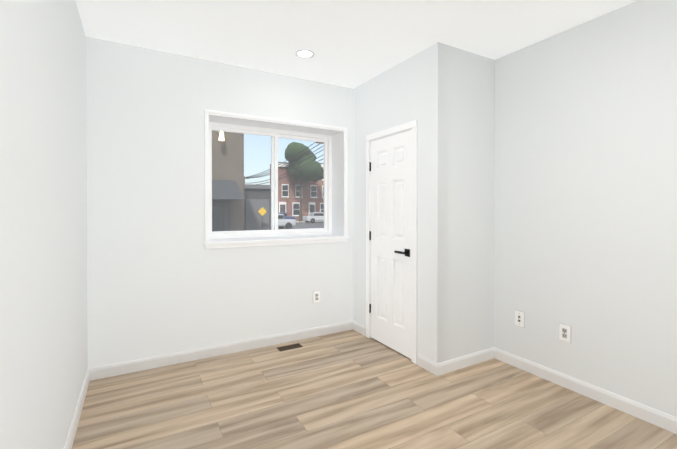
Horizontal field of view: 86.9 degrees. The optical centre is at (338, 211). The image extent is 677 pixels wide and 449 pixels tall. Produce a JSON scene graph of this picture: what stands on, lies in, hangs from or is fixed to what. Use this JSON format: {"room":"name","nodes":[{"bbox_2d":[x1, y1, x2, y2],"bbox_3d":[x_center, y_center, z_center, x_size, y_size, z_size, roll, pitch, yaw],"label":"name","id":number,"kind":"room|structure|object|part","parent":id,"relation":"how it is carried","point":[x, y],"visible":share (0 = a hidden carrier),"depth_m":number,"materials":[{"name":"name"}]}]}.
{"room":"empty bedroom","nodes":[
{"label":"empty bedroom","id":0,"kind":"room"},
{"bbox_2d":[0,0,87,448],"bbox_3d":[-0.852,-0.005,0.711,0.120,2.668,5.380,0,1,-30],"label":"wall","id":1,"kind":"structure","parent":0,"point":[43,274],"depth_m":1.44,"materials":[{"name":"white paint"}]},
{"bbox_2d":[64,369,91,448],"bbox_3d":[-0.734,1.282,0.650,0.014,0.094,4.900,0,1,-30],"label":"baseboard","id":2,"kind":"structure","parent":1,"relation":"attached to","point":[74,424],"depth_m":2.23,"materials":[{"name":"white paint"}]},
{"bbox_2d":[86,36,352,367],"bbox_3d":[-0.679,-0.029,3.695,3.126,2.668,0.360,0,1,-30],"label":"wall","id":3,"kind":"structure","parent":0,"point":[161,280],"depth_m":3.08,"materials":[{"name":"white paint"}]},
{"bbox_2d":[88,321,355,379],"bbox_3d":[-0.876,1.260,3.379,2.401,0.094,0.014,0,1,-30],"label":"baseboard","id":4,"kind":"structure","parent":3,"relation":"attached to","point":[100,372],"depth_m":3.22,"materials":[{"name":"white paint"}]},
{"bbox_2d":[204,109,347,248],"bbox_3d":[-0.635,-0.294,3.705,1.485,1.248,0.363,0,1,-30],"label":"window","id":5,"kind":"structure","parent":3,"relation":"in","point":[206,111],"depth_m":3.79,"materials":[{"name":"white paint"}]},
{"bbox_3d":[-0.706,-0.307,3.830,1.321,1.060,0.034,0,1,-30],"label":"glass","id":6,"kind":"part","parent":5,"relation":"part of","materials":[{"name":"clear glass"}]},
{"bbox_3d":[-0.705,-0.307,3.828,1.405,1.144,0.081,0,1,-30],"label":"vinyl window frame","id":7,"kind":"part","parent":5,"relation":"part of","materials":[{"name":"white plastic"}]},
{"bbox_2d":[203,234,348,244],"bbox_3d":[-0.632,0.280,3.704,1.509,0.028,0.387,0,1,-30],"label":"window sill","id":8,"kind":"structure","parent":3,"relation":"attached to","point":[264,239],"depth_m":3.58,"materials":[{"name":"white paint"}]},
{"bbox_2d":[208,113,344,241],"bbox_3d":[-0.639,-0.312,3.712,1.429,1.156,0.357,0,1,-30],"label":"liner","id":9,"kind":"object","parent":3,"relation":"attached to","point":[338,181],"visible":0.5,"depth_m":3.91,"materials":[{"name":"white paint"}]},
{"bbox_2d":[313,290,319,302],"bbox_3d":[-0.229,0.891,3.745,0.084,0.129,0.011,0,1,-30],"label":"electrical outlet","id":10,"kind":"object","parent":3,"relation":"attached to","point":[316,296],"visible":1,"depth_m":3.74,"materials":[{"name":"white plastic"}]},
{"bbox_2d":[76,0,637,88],"bbox_3d":[0.560,-1.406,1.502,3.366,0.120,5.380,0,1,-30],"label":"ceiling","id":11,"kind":"structure","parent":0,"point":[353,44],"depth_m":2.64,"materials":[{"name":"white paint"}]},
{"bbox_2d":[295,50,313,57],"bbox_3d":[-0.289,-1.360,3.072,0.164,0.012,0.164,0,1,-30],"label":"recessed light","id":12,"kind":"object","parent":11,"relation":"in","point":[304,54],"visible":1,"depth_m":3.08,"materials":[{"name":"white paint"}]},
{"bbox_2d":[72,329,676,448],"bbox_3d":[0.560,1.382,1.524,3.366,0.120,5.380,0,1,-30],"label":"floor","id":13,"kind":"structure","parent":0,"point":[351,389],"depth_m":2.40,"materials":[{"name":"brown wood"}]},
{"bbox_2d":[277,343,302,350],"bbox_3d":[-0.470,1.304,3.442,0.230,0.005,0.095,0,1,-30],"label":"floor vent","id":14,"kind":"object","parent":13,"relation":"in","point":[289,347],"visible":1,"depth_m":3.43,"materials":[{"name":"brown metal"}]},
{"bbox_2d":[353,42,494,362],"bbox_3d":[0.781,-0.028,3.585,0.695,2.668,1.274,0,1,-30],"label":"wall","id":15,"kind":"structure","parent":0,"point":[443,94],"depth_m":3.03,"materials":[{"name":"white paint"}]},
{"bbox_2d":[366,120,417,363],"bbox_3d":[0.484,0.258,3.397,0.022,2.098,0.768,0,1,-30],"label":"door casing","id":16,"kind":"structure","parent":15,"relation":"attached to","point":[413,125],"depth_m":3.10,"materials":[{"name":"white paint"}]},
{"bbox_3d":[0.324,0.265,3.682,0.018,1.550,0.022,0,1,-30],"label":"door hinges","id":17,"kind":"part","parent":16,"relation":"part of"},
{"bbox_2d":[371,130,411,358],"bbox_3d":[0.507,0.286,3.410,0.035,2.018,0.636,0,1,-30],"label":"door","id":18,"kind":"structure","parent":16,"relation":"attached to","point":[391,233],"depth_m":3.37,"materials":[{"name":"white paint"}]},
{"bbox_2d":[394,249,409,256],"bbox_3d":[0.570,0.364,3.206,0.059,0.066,0.151,0,1,-30],"label":"lever","id":19,"kind":"object","parent":18,"relation":"attached to","point":[407,252],"visible":1,"depth_m":3.17,"materials":[{"name":"black metal"}]},
{"bbox_2d":[432,347,495,375],"bbox_3d":[1.077,1.263,3.023,0.673,0.094,0.014,0,1,-30],"label":"baseboard","id":20,"kind":"structure","parent":15,"relation":"attached to","point":[441,368],"depth_m":3.00,"materials":[{"name":"white paint"}]},
{"bbox_2d":[494,0,676,416],"bbox_3d":[1.971,-0.018,2.314,0.120,2.668,5.380,0,1,-30],"label":"wall","id":21,"kind":"structure","parent":0,"point":[585,208],"depth_m":2.50,"materials":[{"name":"white paint"}]},
{"bbox_2d":[515,310,524,327],"bbox_3d":[1.515,0.895,2.992,0.011,0.129,0.084,0,1,-30],"label":"electrical outlet","id":22,"kind":"object","parent":21,"relation":"attached to","point":[520,318],"visible":1,"depth_m":2.98,"materials":[{"name":"white plastic"}]},
{"bbox_2d":[559,323,570,342],"bbox_3d":[1.695,0.908,2.675,0.011,0.129,0.084,0,1,-30],"label":"electrical outlet","id":23,"kind":"object","parent":21,"relation":"attached to","point":[565,332],"visible":1,"depth_m":2.67,"materials":[{"name":"white plastic"}]},
{"bbox_2d":[496,348,676,433],"bbox_3d":[2.287,1.274,1.633,0.014,0.094,3.626,0,1,-30],"label":"baseboard","id":24,"kind":"structure","parent":21,"relation":"attached to","point":[663,420],"depth_m":2.49,"materials":[{"name":"white paint"}]},
{"label":"outside","id":25,"kind":"structure","parent":0,"visible":0},
{"bbox_2d":[212,130,323,230],"bbox_3d":[-38.930,-4.887,128.619,220.000,12.200,254.740,0,1,-30],"label":"outdoor view","id":26,"kind":"structure","parent":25,"point":[235,161],"depth_m":27.67,"materials":[{"name":"multicoloured"}]},
{"bbox_2d":[219,131,224,140],"bbox_3d":[-3.998,-2.613,12.213,0.190,0.340,0.200,0,1,-30],"label":"lamp","id":27,"kind":"object","parent":26,"relation":"attached to","point":[221,135],"depth_m":12.15,"materials":[{"name":"beige"}]},
{"bbox_3d":[5.276,-3.794,60.289,32.900,9.500,0.370,0,1,-30],"label":"rowhouse cornice","id":28,"kind":"part","parent":26,"relation":"part of","materials":[{"name":"white"}]}
]}

